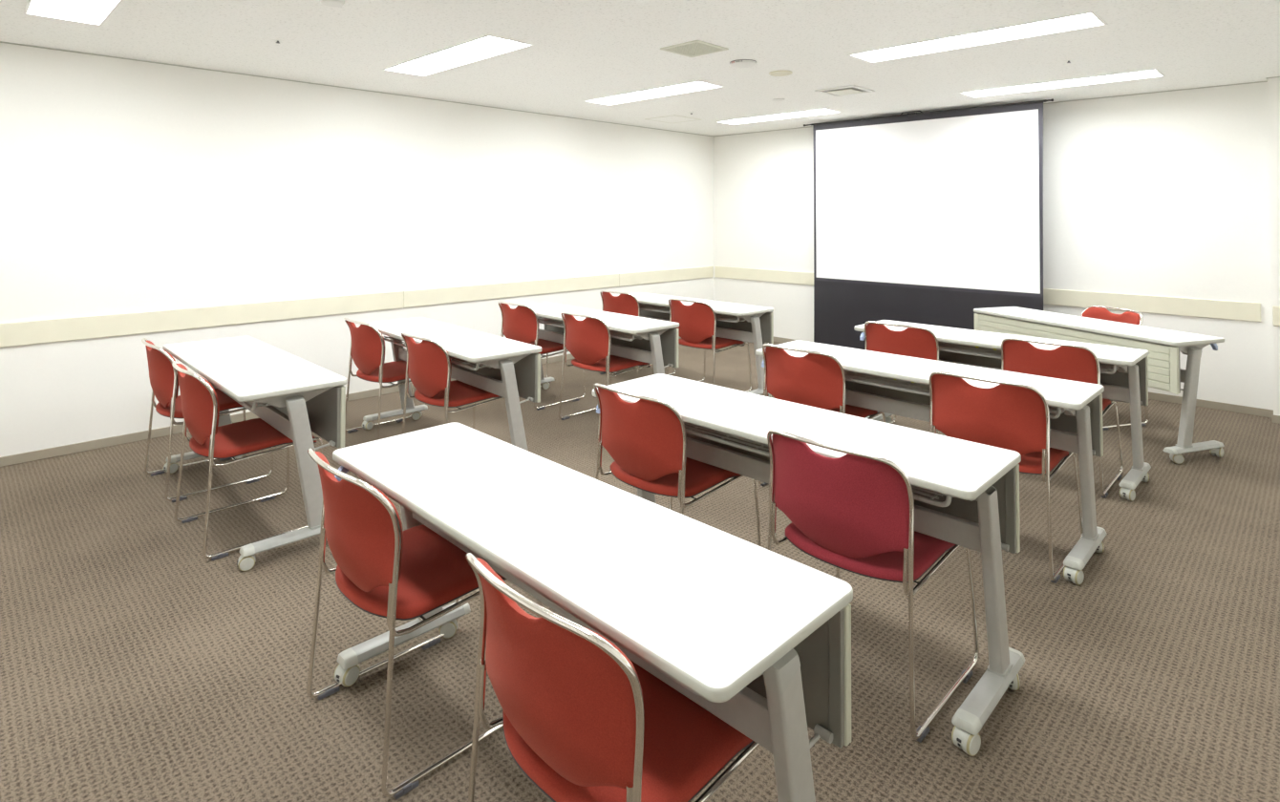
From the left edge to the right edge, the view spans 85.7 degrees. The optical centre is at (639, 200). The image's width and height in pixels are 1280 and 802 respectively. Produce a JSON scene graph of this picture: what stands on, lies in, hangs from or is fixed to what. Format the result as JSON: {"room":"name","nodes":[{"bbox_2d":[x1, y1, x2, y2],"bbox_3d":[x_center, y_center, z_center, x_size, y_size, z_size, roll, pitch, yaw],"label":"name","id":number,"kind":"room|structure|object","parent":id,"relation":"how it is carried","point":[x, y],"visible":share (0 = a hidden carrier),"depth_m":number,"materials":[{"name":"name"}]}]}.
{"room":"classroom","nodes":[
{"label":"classroom","id":0,"kind":"room"},
{"bbox_2d":[0,42,713,457],"bbox_3d":[-1.808,0.345,5.742,0.100,2.383,7.795,-1,-2,45],"label":"wall","id":1,"kind":"structure","parent":0,"point":[127,186],"depth_m":4.88,"materials":[{"name":"paint"}]},
{"bbox_2d":[0,336,681,467],"bbox_3d":[-1.772,1.508,5.678,0.008,0.054,7.595,-1,-2,45],"label":"baseboard","id":2,"kind":"structure","parent":1,"relation":"attached to","point":[38,455],"depth_m":4.25,"materials":[{"name":"beige plastic"}]},
{"bbox_2d":[0,41,712,136],"bbox_3d":[-1.767,-0.844,5.730,0.007,0.007,7.595,-1,-2,45],"label":"trim","id":3,"kind":"structure","parent":1,"relation":"attached to","point":[0,41],"depth_m":4.98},
{"bbox_2d":[0,266,713,347],"bbox_3d":[-1.776,0.801,5.685,0.014,0.135,7.575,-1,-2,45],"label":"trim","id":4,"kind":"structure","parent":1,"relation":"attached to","point":[50,330],"depth_m":4.95,"materials":[{"name":"beige wood"}]},
{"bbox_2d":[0,341,1279,801],"bbox_3d":[0.323,1.535,3.607,6.100,0.080,7.795,-1,-2,45],"label":"floor","id":5,"kind":"structure","parent":0,"point":[137,665],"depth_m":2.28,"materials":[{"name":"brown carpet"}]},
{"bbox_2d":[141,338,273,502],"bbox_3d":[-2.337,1.109,3.700,0.506,0.762,0.543,-1,-2,45],"label":"chair","id":6,"kind":"object","parent":5,"relation":"on","point":[163,377],"visible":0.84,"depth_m":3.48,"materials":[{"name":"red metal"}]},
{"bbox_2d":[171,361,323,560],"bbox_3d":[-1.792,1.098,3.132,0.506,0.762,0.543,-1,-2,45],"label":"chair","id":7,"kind":"object","parent":5,"relation":"on","point":[200,400],"visible":0.84,"depth_m":2.95,"materials":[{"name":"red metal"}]},
{"bbox_2d":[162,336,347,571],"bbox_3d":[-1.942,1.135,3.394,0.466,0.698,1.500,1,-2,-44],"label":"folding table","id":8,"kind":"object","parent":5,"relation":"on","point":[296,396],"visible":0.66,"depth_m":3.02,"materials":[{"name":"white laminate"}]},
{"bbox_2d":[239,402,270,410],"bbox_3d":[-1.973,0.846,3.369,0.204,0.067,1.334,1,-2,-44],"label":"shelf","id":9,"kind":"object","parent":8,"relation":"attached to","point":[255,405],"depth_m":2.88,"materials":[{"name":"grey metal"}]},
{"bbox_2d":[343,318,450,440],"bbox_3d":[-1.585,1.128,4.441,0.506,0.762,0.543,-1,-2,45],"label":"chair","id":10,"kind":"object","parent":5,"relation":"on","point":[367,351],"visible":0.83,"depth_m":4.24,"materials":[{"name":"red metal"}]},
{"bbox_2d":[306,448,541,799],"bbox_3d":[-0.635,1.076,1.984,0.506,0.762,0.543,-1,-2,45],"label":"chair","id":11,"kind":"object","parent":5,"relation":"on","point":[387,571],"visible":0.84,"depth_m":1.79,"materials":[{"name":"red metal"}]},
{"bbox_2d":[362,317,541,451],"bbox_3d":[-1.183,1.154,4.144,0.466,0.698,1.500,1,-2,-42],"label":"folding table","id":12,"kind":"object","parent":5,"relation":"on","point":[508,369],"visible":0.63,"depth_m":3.82,"materials":[{"name":"white laminate"}]},
{"bbox_2d":[383,336,491,370],"bbox_3d":[-1.215,0.864,4.120,0.204,0.067,1.334,1,-2,-42],"label":"shelf","id":13,"kind":"object","parent":12,"relation":"attached to","point":[477,368],"depth_m":3.74,"materials":[{"name":"grey metal"}]},
{"bbox_2d":[401,332,504,434],"bbox_3d":[-1.041,1.117,3.911,0.506,0.762,0.543,-1,-2,45],"label":"chair","id":14,"kind":"object","parent":5,"relation":"on","point":[429,368],"visible":0.68,"depth_m":3.72,"materials":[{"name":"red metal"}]},
{"bbox_2d":[497,300,585,410],"bbox_3d":[-0.781,1.149,5.311,0.506,0.762,0.543,-1,-2,45],"label":"chair","id":15,"kind":"object","parent":5,"relation":"on","point":[521,324],"visible":0.59,"depth_m":5.12,"materials":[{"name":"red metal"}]},
{"bbox_2d":[332,423,853,801],"bbox_3d":[-0.257,1.102,1.712,1.500,0.698,0.466,-1,-2,45],"label":"folding table","id":16,"kind":"object","parent":5,"relation":"on","point":[758,638],"visible":1,"depth_m":1.39,"materials":[{"name":"white laminate"}]},
{"bbox_2d":[367,482,699,695],"bbox_3d":[-0.288,0.813,1.686,1.334,0.067,0.204,-1,-2,45],"label":"shelf","id":17,"kind":"object","parent":16,"relation":"attached to","point":[672,678],"depth_m":1.42,"materials":[{"name":"grey metal"}]},
{"bbox_2d":[510,302,679,389],"bbox_3d":[-0.396,1.174,4.986,0.466,0.698,1.500,1,-2,-43],"label":"folding table","id":18,"kind":"object","parent":5,"relation":"on","point":[654,342],"visible":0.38,"depth_m":4.70,"materials":[{"name":"white laminate"}]},
{"bbox_2d":[537,316,642,341],"bbox_3d":[-0.428,0.885,4.962,0.204,0.067,1.334,1,-2,-43],"label":"shelf","id":19,"kind":"object","parent":18,"relation":"attached to","point":[547,322],"depth_m":4.68,"materials":[{"name":"white laminate"}]},
{"bbox_2d":[558,312,652,420],"bbox_3d":[-0.232,1.137,4.738,0.506,0.762,0.543,-1,-2,45],"label":"chair","id":20,"kind":"object","parent":5,"relation":"on","point":[588,340],"visible":0.85,"depth_m":4.56,"materials":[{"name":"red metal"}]},
{"bbox_2d":[465,553,760,801],"bbox_3d":[-0.037,1.064,1.379,0.506,0.762,0.543,-1,-2,45],"label":"chair","id":21,"kind":"object","parent":5,"relation":"on","point":[583,721],"visible":0.86,"depth_m":1.20,"materials":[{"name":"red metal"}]},
{"bbox_2d":[597,290,676,379],"bbox_3d":[-0.045,1.168,6.109,0.506,0.762,0.543,-1,-2,45],"label":"chair","id":22,"kind":"object","parent":5,"relation":"on","point":[627,304],"visible":0.38,"depth_m":5.89,"materials":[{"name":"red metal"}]},
{"bbox_2d":[593,383,761,547],"bbox_3d":[0.123,1.095,2.744,0.506,0.762,0.543,-1,-2,45],"label":"chair","id":23,"kind":"object","parent":5,"relation":"on","point":[646,438],"visible":0.8,"depth_m":2.56,"materials":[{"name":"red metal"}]},
{"bbox_2d":[609,292,773,397],"bbox_3d":[0.379,1.193,5.752,0.466,0.698,1.500,1,-2,-44],"label":"folding table","id":24,"kind":"object","parent":5,"relation":"on","point":[740,322],"visible":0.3,"depth_m":5.40,"materials":[{"name":"white laminate"}]},
{"bbox_2d":[639,303,745,322],"bbox_3d":[0.347,0.903,5.726,0.204,0.067,1.334,1,-2,-44],"label":"shelf","id":25,"kind":"object","parent":24,"relation":"attached to","point":[719,317],"depth_m":5.46,"materials":[{"name":"white laminate"}]},
{"bbox_2d":[666,298,751,392],"bbox_3d":[0.534,1.157,5.519,0.506,0.762,0.543,-1,-2,45],"label":"chair","id":26,"kind":"object","parent":5,"relation":"on","point":[697,321],"visible":0.79,"depth_m":5.34,"materials":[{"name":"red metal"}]},
{"bbox_2d":[592,373,1024,756],"bbox_3d":[0.479,1.121,2.461,1.500,0.698,0.466,-1,-2,44],"label":"folding table","id":27,"kind":"object","parent":5,"relation":"on","point":[966,494],"visible":0.57,"depth_m":2.11,"materials":[{"name":"white laminate"}]},
{"bbox_2d":[683,422,955,507],"bbox_3d":[0.448,0.831,2.435,1.334,0.067,0.204,-1,-2,44],"label":"shelf","id":28,"kind":"object","parent":27,"relation":"attached to","point":[947,502],"depth_m":2.39,"materials":[{"name":"grey metal"}]},
{"bbox_2d":[757,343,885,486],"bbox_3d":[0.941,1.115,3.583,0.506,0.762,0.543,-1,-2,45],"label":"chair","id":29,"kind":"object","parent":5,"relation":"on","point":[817,379],"visible":0.56,"depth_m":3.40,"materials":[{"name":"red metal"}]},
{"bbox_2d":[767,428,979,743],"bbox_3d":[0.707,1.083,2.168,0.506,0.762,0.543,-1,-2,45],"label":"chair","id":30,"kind":"object","parent":5,"relation":"on","point":[853,512],"visible":0.83,"depth_m":1.98,"materials":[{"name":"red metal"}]},
{"bbox_2d":[864,320,939,434],"bbox_3d":[1.723,1.134,4.356,0.506,0.762,0.543,-1,-2,45],"label":"chair","id":31,"kind":"object","parent":5,"relation":"on","point":[919,342],"visible":0.34,"depth_m":4.16,"materials":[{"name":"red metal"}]},
{"bbox_2d":[755,340,1106,585],"bbox_3d":[1.294,1.141,3.303,1.500,0.698,0.466,-1,-2,45],"label":"folding table","id":32,"kind":"object","parent":5,"relation":"on","point":[888,383],"visible":0.59,"depth_m":3.04,"materials":[{"name":"white laminate"}]},
{"bbox_2d":[844,370,1065,419],"bbox_3d":[1.263,0.852,3.277,1.334,0.067,0.204,-1,-2,45],"label":"shelf","id":33,"kind":"object","parent":32,"relation":"attached to","point":[866,377],"depth_m":3.27,"materials":[{"name":"grey metal"}]},
{"bbox_2d":[853,320,1151,501],"bbox_3d":[2.062,1.161,4.088,0.466,0.698,1.500,1,-2,-45],"label":"folding table","id":34,"kind":"object","parent":5,"relation":"on","point":[1123,371],"visible":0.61,"depth_m":3.74,"materials":[{"name":"white laminate"}]},
{"bbox_2d":[938,341,1119,374],"bbox_3d":[2.030,0.871,4.062,0.204,0.067,1.334,1,-2,-45],"label":"shelf","id":35,"kind":"object","parent":34,"relation":"attached to","point":[949,347],"depth_m":4.05,"materials":[{"name":"grey metal"}]},
{"bbox_2d":[929,371,1083,583],"bbox_3d":[1.557,1.103,2.975,0.506,0.762,0.543,-1,-2,45],"label":"chair","id":36,"kind":"object","parent":5,"relation":"on","point":[1008,416],"visible":0.67,"depth_m":2.78,"materials":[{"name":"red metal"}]},
{"bbox_2d":[1001,338,1123,497],"bbox_3d":[2.291,1.123,3.782,0.506,0.762,0.543,-1,-2,45],"label":"chair","id":37,"kind":"object","parent":5,"relation":"on","point":[1067,362],"visible":0.52,"depth_m":3.60,"materials":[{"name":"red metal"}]},
{"bbox_2d":[973,306,1224,464],"bbox_3d":[3.012,1.176,4.702,0.466,0.698,1.500,1,-1,-19],"label":"folding table","id":38,"kind":"object","parent":5,"relation":"on","point":[1164,373],"visible":0.71,"depth_m":4.15,"materials":[{"name":"white laminate"}]},
{"bbox_2d":[996,316,1202,351],"bbox_3d":[3.055,0.888,4.723,0.204,0.067,1.334,1,-1,-19],"label":"shelf","id":39,"kind":"object","parent":38,"relation":"attached to","point":[996,316],"depth_m":4.72,"materials":[{"name":"white laminate"}]},
{"bbox_2d":[1080,305,1148,430],"bbox_3d":[3.170,1.149,4.861,0.543,0.762,0.506,1,-1,-17],"label":"chair","id":40,"kind":"object","parent":5,"relation":"on","point":[1092,311],"visible":0.28,"depth_m":4.91,"materials":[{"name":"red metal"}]},
{"bbox_2d":[0,0,1279,136],"bbox_3d":[0.329,-0.937,3.661,6.100,0.100,7.795,-1,-2,45],"label":"ceiling","id":41,"kind":"structure","parent":0,"point":[581,51],"depth_m":3.96,"materials":[{"name":"white paint"}]},
{"bbox_2d":[23,0,123,25],"bbox_3d":[-2.418,-0.930,2.990,1.263,0.048,0.298,-1,-2,45],"label":"ceiling light","id":42,"kind":"object","parent":41,"relation":"attached to","point":[88,11],"visible":1,"depth_m":3.35,"materials":[{"name":"white plastic"}]},
{"bbox_2d":[31,0,108,16],"bbox_3d":[-2.417,-0.948,2.990,1.193,0.013,0.244,-1,-2,45],"label":"diffuser","id":43,"kind":"object","parent":42,"relation":"attached to","point":[61,8],"depth_m":3.34,"materials":[{"name":"white plastic"}]},
{"bbox_2d":[272,39,283,43],"bbox_3d":[-2.011,-0.881,3.835,0.060,0.016,0.060,-1,-2,45],"label":"sprinkler","id":44,"kind":"object","parent":41,"relation":"attached to","point":[277,40],"visible":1,"depth_m":3.83,"materials":[{"name":"metal"}]},
{"bbox_2d":[319,0,344,6],"bbox_3d":[-1.388,-0.892,3.110,0.110,0.024,0.109,-1,-2,45],"label":"ceiling sensor","id":45,"kind":"object","parent":41,"relation":"attached to","point":[330,3],"visible":1,"depth_m":3.09,"materials":[{"name":"white plastic"}]},
{"bbox_2d":[384,35,533,76],"bbox_3d":[-1.159,-0.899,4.263,1.263,0.048,0.298,-1,-2,45],"label":"ceiling light","id":46,"kind":"object","parent":41,"relation":"attached to","point":[488,46],"visible":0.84,"depth_m":4.30,"materials":[{"name":"white plastic"}]},
{"bbox_2d":[399,36,515,69],"bbox_3d":[-1.159,-0.916,4.263,1.193,0.013,0.244,-1,-2,45],"label":"diffuser","id":47,"kind":"object","parent":46,"relation":"attached to","point":[489,45],"depth_m":4.29,"materials":[{"name":"white plastic"}]},
{"bbox_2d":[584,81,724,105],"bbox_3d":[0.076,-0.868,5.513,1.263,0.048,0.298,-1,-2,45],"label":"ceiling light","id":48,"kind":"object","parent":41,"relation":"attached to","point":[694,86],"visible":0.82,"depth_m":5.58,"materials":[{"name":"white plastic"}]},
{"bbox_2d":[599,82,706,100],"bbox_3d":[0.076,-0.886,5.513,1.193,0.013,0.244,-1,-2,45],"label":"diffuser","id":49,"kind":"object","parent":48,"relation":"attached to","point":[693,86],"depth_m":5.56,"materials":[{"name":"white plastic"}]},
{"bbox_2d":[646,115,700,123],"bbox_3d":[0.332,-0.814,6.949,0.400,0.002,0.410,-1,-2,45],"label":"access hatch","id":50,"kind":"object","parent":41,"relation":"attached to","point":[670,118],"visible":1,"depth_m":6.91,"materials":[{"name":"metal"}]},
{"bbox_2d":[660,40,728,57],"bbox_3d":[0.315,-0.876,4.001,0.284,0.008,0.284,-1,-2,45],"label":"ceiling vent","id":51,"kind":"object","parent":41,"relation":"in","point":[695,48],"visible":1,"depth_m":3.99,"materials":[{"name":"metal"}]},
{"bbox_2d":[729,59,756,67],"bbox_3d":[0.652,-0.860,4.356,0.167,0.023,0.167,-1,-2,45],"label":"ceiling detector","id":52,"kind":"object","parent":41,"relation":"attached to","point":[740,63],"visible":1,"depth_m":4.31,"materials":[{"name":"white plastic"}]},
{"bbox_2d":[715,108,841,125],"bbox_3d":[1.330,-0.837,6.782,1.263,0.048,0.298,-1,-2,45],"label":"ceiling light","id":53,"kind":"object","parent":41,"relation":"attached to","point":[820,111],"visible":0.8,"depth_m":6.86,"materials":[{"name":"white plastic"}]},
{"bbox_2d":[733,108,826,121],"bbox_3d":[1.330,-0.855,6.783,1.193,0.013,0.244,-1,-2,45],"label":"diffuser","id":54,"kind":"object","parent":53,"relation":"attached to","point":[818,112],"depth_m":6.85,"materials":[{"name":"white"}]},
{"bbox_2d":[772,98,784,101],"bbox_3d":[1.153,-0.835,5.744,0.100,0.009,0.100,-1,-2,45],"label":"plate","id":55,"kind":"object","parent":41,"relation":"attached to","point":[774,99],"visible":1,"depth_m":5.72,"materials":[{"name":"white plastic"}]},
{"bbox_2d":[768,70,792,76],"bbox_3d":[0.953,-0.859,4.671,0.156,0.010,0.156,-1,-2,45],"label":"ceiling speaker","id":56,"kind":"object","parent":41,"relation":"attached to","point":[775,73],"visible":1,"depth_m":4.65,"materials":[{"name":"beige"}]},
{"bbox_2d":[814,85,874,97],"bbox_3d":[1.583,-0.839,5.334,0.330,0.016,0.330,-1,-2,45],"label":"ceiling vent","id":57,"kind":"object","parent":41,"relation":"attached to","point":[853,89],"visible":1,"depth_m":5.31,"materials":[{"name":"white plastic"}]},
{"bbox_2d":[803,98,1053,349],"bbox_3d":[2.512,0.373,6.326,2.296,2.375,0.440,-1,-2,45],"label":"projection screen","id":58,"kind":"object","parent":41,"relation":"hanging from","point":[933,218],"visible":0.73,"depth_m":6.25,"materials":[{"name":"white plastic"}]},
{"bbox_2d":[847,11,1108,63],"bbox_3d":[1.799,-0.901,3.811,1.263,0.048,0.298,-1,-2,45],"label":"ceiling light","id":59,"kind":"object","parent":41,"relation":"attached to","point":[1082,20],"visible":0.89,"depth_m":3.81,"materials":[{"name":"white plastic"}]},
{"bbox_2d":[958,68,1165,97],"bbox_3d":[3.054,-0.870,5.080,1.263,0.048,0.298,-1,-2,45],"label":"ceiling light","id":60,"kind":"object","parent":41,"relation":"attached to","point":[1148,74],"visible":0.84,"depth_m":5.11,"materials":[{"name":"white plastic"}]},
{"bbox_2d":[713,82,1273,410],"bbox_3d":[3.030,0.371,6.370,5.900,2.383,0.100,-1,-2,45],"label":"wall","id":61,"kind":"structure","parent":0,"point":[1166,194],"depth_m":5.45,"materials":[{"name":"paint"}]},
{"bbox_2d":[714,266,1260,321],"bbox_3d":[2.664,0.833,6.640,4.927,0.135,0.014,-1,-2,45],"label":"trim","id":62,"kind":"structure","parent":61,"relation":"attached to","point":[1160,305],"depth_m":5.47,"materials":[{"name":"beige wood"}]},
{"bbox_2d":[715,81,1267,136],"bbox_3d":[2.684,-0.812,6.665,5.011,0.007,0.007,-1,-2,45],"label":"trim","id":63,"kind":"structure","parent":61,"relation":"attached to","point":[1258,81],"depth_m":5.47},
{"bbox_2d":[773,336,1273,417],"bbox_3d":[2.679,1.540,6.613,5.010,0.054,0.008,-1,-2,45],"label":"baseboard","id":64,"kind":"structure","parent":61,"relation":"attached to","point":[1259,412],"depth_m":5.09,"materials":[{"name":"beige plastic"}]},
{"bbox_2d":[1267,77,1279,415],"bbox_3d":[4.725,0.334,4.516,0.882,2.383,0.155,-1,-2,45],"label":"pillar","id":65,"kind":"structure","parent":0,"point":[1273,84],"depth_m":4.75,"materials":[{"name":"paint"}]},
{"bbox_2d":[1271,414,1279,424],"bbox_3d":[4.662,1.497,4.435,0.890,0.054,0.008,-1,-2,45],"label":"baseboard","id":66,"kind":"structure","parent":65,"relation":"attached to","point":[1274,418],"depth_m":4.73,"materials":[{"name":"beige plastic"}]},
{"bbox_2d":[1272,305,1279,326],"bbox_3d":[4.667,0.790,4.444,0.876,0.135,0.014,-1,-2,45],"label":"trim","id":67,"kind":"structure","parent":65,"relation":"attached to","point":[1275,309],"depth_m":4.73,"materials":[{"name":"beige wood"}]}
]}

